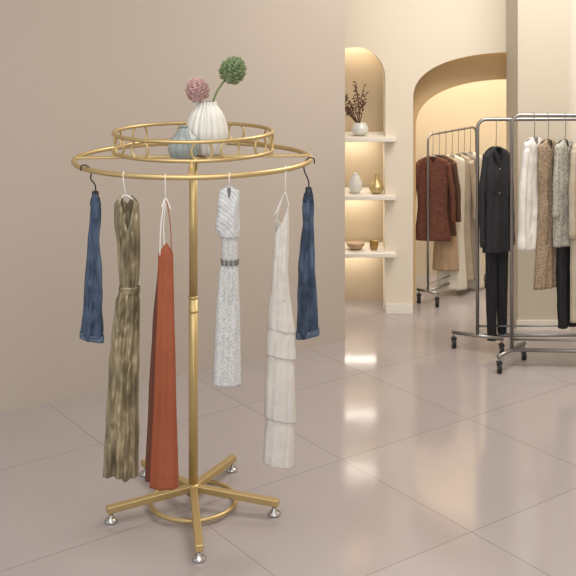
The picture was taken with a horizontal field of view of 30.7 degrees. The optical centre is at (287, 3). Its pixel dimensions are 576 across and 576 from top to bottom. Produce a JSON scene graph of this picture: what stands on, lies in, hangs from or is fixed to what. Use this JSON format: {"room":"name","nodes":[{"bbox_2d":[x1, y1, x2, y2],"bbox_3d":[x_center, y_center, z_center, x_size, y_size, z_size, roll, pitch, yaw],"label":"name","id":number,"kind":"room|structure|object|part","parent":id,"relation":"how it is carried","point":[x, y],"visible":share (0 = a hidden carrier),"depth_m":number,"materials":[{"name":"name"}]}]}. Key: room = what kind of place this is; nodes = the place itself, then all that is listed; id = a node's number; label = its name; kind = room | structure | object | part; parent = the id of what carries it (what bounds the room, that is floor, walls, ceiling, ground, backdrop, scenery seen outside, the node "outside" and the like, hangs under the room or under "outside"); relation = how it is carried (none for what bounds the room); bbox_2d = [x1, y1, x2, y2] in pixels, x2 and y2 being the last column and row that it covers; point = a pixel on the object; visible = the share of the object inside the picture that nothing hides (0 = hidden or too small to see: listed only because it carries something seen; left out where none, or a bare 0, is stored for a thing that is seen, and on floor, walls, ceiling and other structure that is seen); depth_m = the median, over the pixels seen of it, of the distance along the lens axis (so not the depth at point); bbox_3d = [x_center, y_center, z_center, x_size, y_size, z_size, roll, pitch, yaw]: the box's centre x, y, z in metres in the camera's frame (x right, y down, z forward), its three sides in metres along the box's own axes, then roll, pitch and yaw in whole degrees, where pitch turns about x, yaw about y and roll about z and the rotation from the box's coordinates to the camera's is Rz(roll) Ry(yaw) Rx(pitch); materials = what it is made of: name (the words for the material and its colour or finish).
{"room":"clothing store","nodes":[
{"label":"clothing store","id":0,"kind":"room"},
{"bbox_2d":[0,0,344,412],"bbox_3d":[-1.657,0.390,5.034,4.674,3.220,0.100,0,0,-33],"label":"wall","id":1,"kind":"structure","parent":0,"point":[73,73],"depth_m":5.57,"materials":[{"name":"beige paint"}]},
{"bbox_2d":[0,275,575,575],"bbox_3d":[0.200,2.030,3.600,8.400,0.060,9.400,0,0,0],"label":"floor","id":2,"kind":"structure","parent":0,"point":[414,456],"depth_m":4.47,"materials":[{"name":"tile"}]},
{"bbox_2d":[71,121,312,563],"bbox_3d":[-0.378,1.251,4.190,0.956,1.498,0.956,0,0,0],"label":"clothing rack","id":3,"kind":"object","parent":2,"relation":"on","point":[194,486],"visible":0.93,"depth_m":4.15,"materials":[{"name":"gold metal"}]},
{"bbox_2d":[79,164,103,342],"bbox_3d":[-0.728,0.925,3.897,0.080,0.661,0.067,0,0,37],"label":"jeans","id":4,"kind":"object","parent":3,"relation":"hanging from","point":[92,326],"visible":1,"depth_m":3.88,"materials":[{"name":"blue fabric"}]},
{"bbox_2d":[103,171,139,481],"bbox_3d":[-0.598,1.151,3.774,0.135,1.096,0.093,0,0,0],"label":"dress","id":5,"kind":"object","parent":3,"relation":"hanging from","point":[121,445],"visible":1,"depth_m":3.75,"materials":[{"name":"brown fabric"}]},
{"bbox_3d":[-0.539,1.940,4.118,0.352,0.047,0.030,0,0,-24],"label":"leg","id":6,"kind":"part","parent":3,"relation":"part of","materials":[{"name":"gold metal"}]},
{"bbox_2d":[145,174,178,489],"bbox_3d":[-0.454,1.157,3.737,0.129,1.110,0.077,0,0,36],"label":"dress","id":7,"kind":"object","parent":3,"relation":"hanging from","point":[161,463],"visible":1,"depth_m":3.71,"materials":[{"name":"rust satin fabric"},{"name":"white plastic"}]},
{"bbox_3d":[-0.471,1.310,3.763,0.084,0.795,0.042,0,0,0],"label":"panel","id":8,"kind":"part","parent":7,"relation":"part of","materials":[{"name":"brown fabric"}]},
{"bbox_3d":[-0.497,1.940,4.332,0.030,0.047,0.370,0,0,-40],"label":"leg","id":9,"kind":"part","parent":3,"relation":"part of","materials":[{"name":"gold metal"}]},
{"bbox_2d":[168,126,198,158],"bbox_3d":[-0.405,0.538,4.075,0.121,0.128,0.121,0,0,0],"label":"vase","id":10,"kind":"object","parent":3,"relation":"on","point":[176,151],"visible":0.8,"depth_m":4.03,"materials":[{"name":"ceramic"}]},
{"bbox_3d":[-0.348,1.940,3.975,0.030,0.048,0.435,0,0,-8],"label":"leg","id":11,"kind":"part","parent":3,"relation":"part of","materials":[{"name":"gold metal"}]},
{"bbox_2d":[186,101,227,155],"bbox_3d":[-0.325,0.496,4.200,0.172,0.213,0.172,0,0,0],"label":"vase","id":12,"kind":"object","parent":3,"relation":"on","point":[206,121],"visible":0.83,"depth_m":4.14,"materials":[{"name":"white ceramic"}]},
{"bbox_2d":[185,77,209,102],"bbox_3d":[-0.360,0.361,4.168,0.101,0.147,0.100,0,0,0],"label":"flower","id":13,"kind":"object","parent":12,"relation":"in","point":[197,89],"visible":0.98,"depth_m":4.14,"materials":[{"name":"pink plant"}]},
{"bbox_2d":[212,56,246,101],"bbox_3d":[-0.229,0.319,4.196,0.140,0.230,0.115,0,0,40],"label":"flower","id":14,"kind":"object","parent":12,"relation":"in","point":[232,70],"visible":1,"depth_m":4.16,"materials":[{"name":"green plant"}]},
{"bbox_3d":[-0.269,0.352,4.194,0.097,0.165,0.010,0,0,6],"label":"stem","id":15,"kind":"part","parent":14,"relation":"part of","materials":[{"name":"green plant"}]},
{"bbox_3d":[-0.306,1.940,4.352,0.030,0.047,0.355,0,0,24],"label":"leg","id":16,"kind":"part","parent":3,"relation":"part of","materials":[{"name":"gold metal"}]},
{"bbox_2d":[213,172,241,387],"bbox_3d":[-0.217,0.980,3.755,0.103,0.756,0.073,0,0,0],"label":"dress","id":17,"kind":"object","parent":3,"relation":"hanging from","point":[227,372],"visible":1,"depth_m":3.73,"materials":[{"name":"fabric"}]},
{"bbox_3d":[-0.227,0.940,3.724,0.004,0.229,0.008,0,0,20],"label":"cord","id":18,"kind":"part","parent":17,"relation":"part of","materials":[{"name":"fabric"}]},
{"bbox_3d":[-0.211,0.940,3.724,0.004,0.229,0.008,0,0,20],"label":"cord","id":19,"kind":"part","parent":17,"relation":"part of","materials":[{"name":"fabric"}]},
{"bbox_3d":[-0.195,0.940,3.724,0.004,0.229,0.008,0,0,20],"label":"cord","id":20,"kind":"part","parent":17,"relation":"part of","materials":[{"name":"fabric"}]},
{"bbox_3d":[-0.207,1.940,4.147,0.352,0.047,0.030,0,0,14],"label":"leg","id":21,"kind":"part","parent":3,"relation":"part of","materials":[{"name":"gold metal"}]},
{"bbox_2d":[263,166,295,467],"bbox_3d":[-0.031,1.159,3.904,0.122,1.113,0.081,0,0,0],"label":"dress","id":22,"kind":"object","parent":3,"relation":"hanging from","point":[280,405],"visible":1,"depth_m":3.88,"materials":[{"name":"white fabric"}]},
{"bbox_2d":[296,157,319,339],"bbox_3d":[0.076,0.947,4.077,0.086,0.707,0.065,0,0,-27],"label":"jeans","id":23,"kind":"object","parent":3,"relation":"hanging from","point":[307,306],"visible":1,"depth_m":4.06,"materials":[{"name":"blue fabric"}]},
{"bbox_2d":[416,126,485,306],"bbox_3d":[1.132,1.431,7.215,0.190,1.138,0.679,0,0,41],"label":"rack","id":24,"kind":"object","parent":2,"relation":"on","point":[428,290],"visible":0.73,"depth_m":6.97,"materials":[{"name":"silver metal"}]},
{"bbox_2d":[416,132,455,240],"bbox_3d":[0.969,1.217,7.026,0.303,0.724,0.079,0,0,3],"label":"jacket","id":25,"kind":"object","parent":24,"relation":"hanging from","point":[440,170],"visible":0.98,"depth_m":7.00,"materials":[{"name":"brown fabric"}]},
{"bbox_3d":[1.132,1.910,7.215,0.017,0.017,0.620,0,0,41],"label":"rail","id":26,"kind":"part","parent":24,"relation":"part of","materials":[{"name":"silver metal"}]},
{"bbox_3d":[1.140,1.855,7.209,0.010,0.010,0.620,0,0,41],"label":"rail","id":27,"kind":"part","parent":24,"relation":"part of","materials":[{"name":"silver metal"}]},
{"bbox_2d":[432,130,458,270],"bbox_3d":[1.073,1.332,7.147,0.182,0.954,0.083,0,0,0],"label":"dress","id":28,"kind":"object","parent":24,"relation":"hanging from","point":[445,253],"visible":0.35,"depth_m":7.12,"materials":[{"name":"beige fabric"}]},
{"bbox_2d":[433,131,460,235],"bbox_3d":[1.021,1.207,7.086,0.290,0.703,0.079,0,0,3],"label":"jacket","id":29,"kind":"object","parent":24,"relation":"hanging from","point":[453,232],"visible":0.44,"depth_m":7.05,"materials":[{"name":"brown fabric"}]},
{"bbox_3d":[1.132,1.386,7.215,0.016,1.048,0.636,0,0,41],"label":"frame","id":30,"kind":"part","parent":24,"relation":"part of","materials":[{"name":"silver metal"}]},
{"bbox_2d":[437,129,466,289],"bbox_3d":[1.125,1.405,7.206,0.208,1.099,0.082,0,0,0],"label":"dress","id":31,"kind":"object","parent":24,"relation":"hanging from","point":[457,280],"visible":0.44,"depth_m":7.18,"materials":[{"name":"beige fabric"}]},
{"bbox_2d":[453,128,475,280],"bbox_3d":[1.177,1.382,7.267,0.266,1.053,0.083,0,0,0],"label":"coat","id":32,"kind":"object","parent":24,"relation":"hanging from","point":[470,178],"visible":0.43,"depth_m":7.24,"materials":[{"name":"fabric"}]},
{"bbox_2d":[460,127,475,279],"bbox_3d":[1.230,1.386,7.328,0.198,1.061,0.084,0,0,0],"label":"dress","id":33,"kind":"object","parent":24,"relation":"hanging from","point":[472,223],"visible":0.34,"depth_m":7.30,"materials":[{"name":"beige fabric"}]},
{"bbox_2d":[466,126,484,288],"bbox_3d":[1.282,1.426,7.387,0.199,1.140,0.084,0,0,0],"label":"dress","id":34,"kind":"object","parent":24,"relation":"hanging from","point":[470,284],"visible":0.23,"depth_m":7.36,"materials":[{"name":"beige fabric"}]},
{"bbox_2d":[451,117,575,352],"bbox_3d":[1.617,1.327,6.061,1.332,1.345,0.178,0,0,-1],"label":"rack","id":35,"kind":"object","parent":2,"relation":"on","point":[500,337],"visible":0.94,"depth_m":6.04,"materials":[{"name":"silver metal"}]},
{"bbox_2d":[479,117,514,340],"bbox_3d":[1.198,1.292,6.051,0.231,1.283,0.098,0,0,-23],"label":"suit","id":36,"kind":"object","parent":35,"relation":"hanging from","point":[494,183],"visible":1,"depth_m":6.02,"materials":[{"name":"black fabric"}]},
{"bbox_3d":[1.626,1.855,6.056,1.050,0.012,0.012,0,0,-1],"label":"rail","id":37,"kind":"part","parent":35,"relation":"part of","materials":[{"name":"silver metal"}]},
{"bbox_3d":[1.617,1.910,6.061,1.050,0.021,0.021,0,0,-1],"label":"rail","id":38,"kind":"part","parent":35,"relation":"part of","materials":[{"name":"silver metal"}]},
{"bbox_2d":[496,113,575,372],"bbox_3d":[1.760,1.302,5.769,1.249,1.397,0.280,0,0,3],"label":"rack","id":39,"kind":"object","parent":2,"relation":"on","point":[517,348],"visible":1,"depth_m":5.79,"materials":[{"name":"silver metal"}]},
{"bbox_2d":[517,113,541,250],"bbox_3d":[1.335,0.973,5.778,0.230,0.749,0.078,0,0,-40],"label":"blouse","id":40,"kind":"object","parent":39,"relation":"hanging from","point":[528,184],"visible":0.8,"depth_m":5.74,"materials":[{"name":"fabric"}]},
{"bbox_3d":[1.760,1.910,5.769,1.050,0.021,0.021,0,0,3],"label":"rail","id":41,"kind":"part","parent":39,"relation":"part of","materials":[{"name":"silver metal"}]},
{"bbox_2d":[533,113,556,289],"bbox_3d":[1.430,1.078,5.787,0.216,0.959,0.082,0,0,-39],"label":"dress","id":42,"kind":"object","parent":39,"relation":"hanging from","point":[545,253],"visible":0.81,"depth_m":5.74,"materials":[{"name":"fabric"}]},
{"bbox_3d":[1.766,1.855,5.776,1.050,0.012,0.012,0,0,3],"label":"rail","id":43,"kind":"part","parent":39,"relation":"part of","materials":[{"name":"silver metal"}]},
{"bbox_2d":[552,113,575,328],"bbox_3d":[1.524,1.188,5.780,0.210,1.181,0.079,0,0,-38],"label":"outfit","id":44,"kind":"object","parent":39,"relation":"hanging from","point":[562,149],"visible":0.73,"depth_m":5.74,"materials":[{"name":"fabric"}]},
{"bbox_2d":[568,142,575,322],"bbox_3d":[1.618,1.167,5.771,0.232,1.136,0.082,0,0,-37],"label":"coat","id":45,"kind":"object","parent":39,"relation":"hanging from","point":[572,176],"visible":1,"depth_m":5.71,"materials":[{"name":"fabric"}]},
{"bbox_2d":[345,0,505,312],"bbox_3d":[0.850,0.390,6.875,4.900,3.220,0.150,0,0,0],"label":"wall","id":46,"kind":"structure","parent":0,"point":[408,38],"depth_m":6.80,"materials":[{"name":"beige paint"}]},
{"bbox_2d":[345,47,382,299],"bbox_3d":[0.434,0.900,7.110,0.520,2.200,0.040,0,0,0],"label":"wall niche","id":47,"kind":"object","parent":46,"relation":"in","point":[363,218],"visible":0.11,"depth_m":7.09,"materials":[{"name":"beige paint"}]},
{"bbox_2d":[345,242,395,257],"bbox_3d":[0.470,1.614,6.900,0.450,0.026,0.330,0,0,0],"label":"display shelf","id":48,"kind":"object","parent":46,"relation":"attached to","point":[365,251],"visible":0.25,"depth_m":6.77,"materials":[{"name":"beige"}]},
{"bbox_2d":[346,240,364,249],"bbox_3d":[0.440,1.578,6.850,0.120,0.046,0.120,0,0,0],"label":"bowl","id":49,"kind":"object","parent":48,"relation":"on","point":[353,244],"visible":1,"depth_m":6.82,"materials":[{"name":"beige ceramic"}]},
{"bbox_2d":[369,239,378,250],"bbox_3d":[0.560,1.571,6.840,0.060,0.062,0.060,0,0,0],"label":"brass cup","id":50,"kind":"object","parent":48,"relation":"on","point":[373,243],"visible":1,"depth_m":6.82,"materials":[{"name":"gold metal"}]},
{"bbox_2d":[345,187,395,199],"bbox_3d":[0.470,1.246,6.900,0.450,0.026,0.330,0,0,0],"label":"display shelf","id":51,"kind":"object","parent":46,"relation":"attached to","point":[365,194],"visible":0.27,"depth_m":6.76,"materials":[{"name":"beige"}]},
{"bbox_2d":[348,173,361,193],"bbox_3d":[0.440,1.168,6.850,0.091,0.130,0.091,0,0,0],"label":"vase","id":52,"kind":"object","parent":51,"relation":"on","point":[355,183],"visible":1,"depth_m":6.82,"materials":[{"name":"white ceramic"}]},
{"bbox_2d":[369,173,383,193],"bbox_3d":[0.575,1.168,6.830,0.094,0.130,0.094,0,0,0],"label":"vase","id":53,"kind":"object","parent":51,"relation":"on","point":[376,187],"visible":1,"depth_m":6.80,"materials":[{"name":"gold metal"}]},
{"bbox_2d":[345,132,395,141],"bbox_3d":[0.470,0.872,6.900,0.450,0.026,0.330,0,0,0],"label":"display shelf","id":54,"kind":"object","parent":46,"relation":"attached to","point":[349,136],"visible":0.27,"depth_m":6.74,"materials":[{"name":"beige"}]},
{"bbox_2d":[351,122,368,135],"bbox_3d":[0.470,0.816,6.850,0.112,0.086,0.112,0,0,0],"label":"pot","id":55,"kind":"object","parent":54,"relation":"on","point":[359,129],"visible":1,"depth_m":6.81,"materials":[{"name":"white ceramic"}]},
{"bbox_2d":[345,81,368,122],"bbox_3d":[0.418,0.654,6.876,0.204,0.292,0.107,0,0,20],"label":"dried branches","id":56,"kind":"object","parent":55,"relation":"in","point":[348,111],"visible":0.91,"depth_m":6.87,"materials":[{"name":"brown plant"}]},
{"bbox_2d":[386,304,412,313],"bbox_3d":[0.720,1.970,6.790,0.170,0.060,0.016,0,0,0],"label":"baseboard","id":57,"kind":"structure","parent":46,"relation":"attached to","point":[390,308],"depth_m":6.78,"materials":[{"name":"beige paint"}]},
{"bbox_2d":[413,52,505,303],"bbox_3d":[1.690,1.125,7.015,1.820,1.750,0.050,0,0,0],"label":"archway","id":58,"kind":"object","parent":46,"relation":"attached to","point":[490,66],"depth_m":6.99,"materials":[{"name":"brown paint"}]},
{"bbox_2d":[416,79,505,274],"bbox_3d":[1.900,0.390,7.780,2.400,3.220,0.060,0,0,0],"label":"wall","id":59,"kind":"structure","parent":0,"point":[461,106],"depth_m":7.75,"materials":[{"name":"beige paint"}]},
{"bbox_2d":[506,0,567,324],"bbox_3d":[1.567,0.390,6.620,0.310,3.220,0.340,0,0,0],"label":"wall column","id":60,"kind":"structure","parent":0,"point":[536,30],"depth_m":6.45,"materials":[{"name":"beige paint"}]},
{"bbox_2d":[516,320,570,329],"bbox_3d":[1.567,1.970,6.442,0.330,0.060,0.014,0,0,0],"label":"baseboard","id":61,"kind":"structure","parent":60,"relation":"attached to","point":[518,322],"depth_m":6.43,"materials":[{"name":"beige paint"}]},
{"bbox_2d":[568,0,575,142],"bbox_3d":[2.500,0.390,6.700,1.550,3.220,0.180,0,0,0],"label":"wall","id":62,"kind":"structure","parent":0,"point":[571,3],"depth_m":6.61,"materials":[{"name":"beige paint"}]}
]}

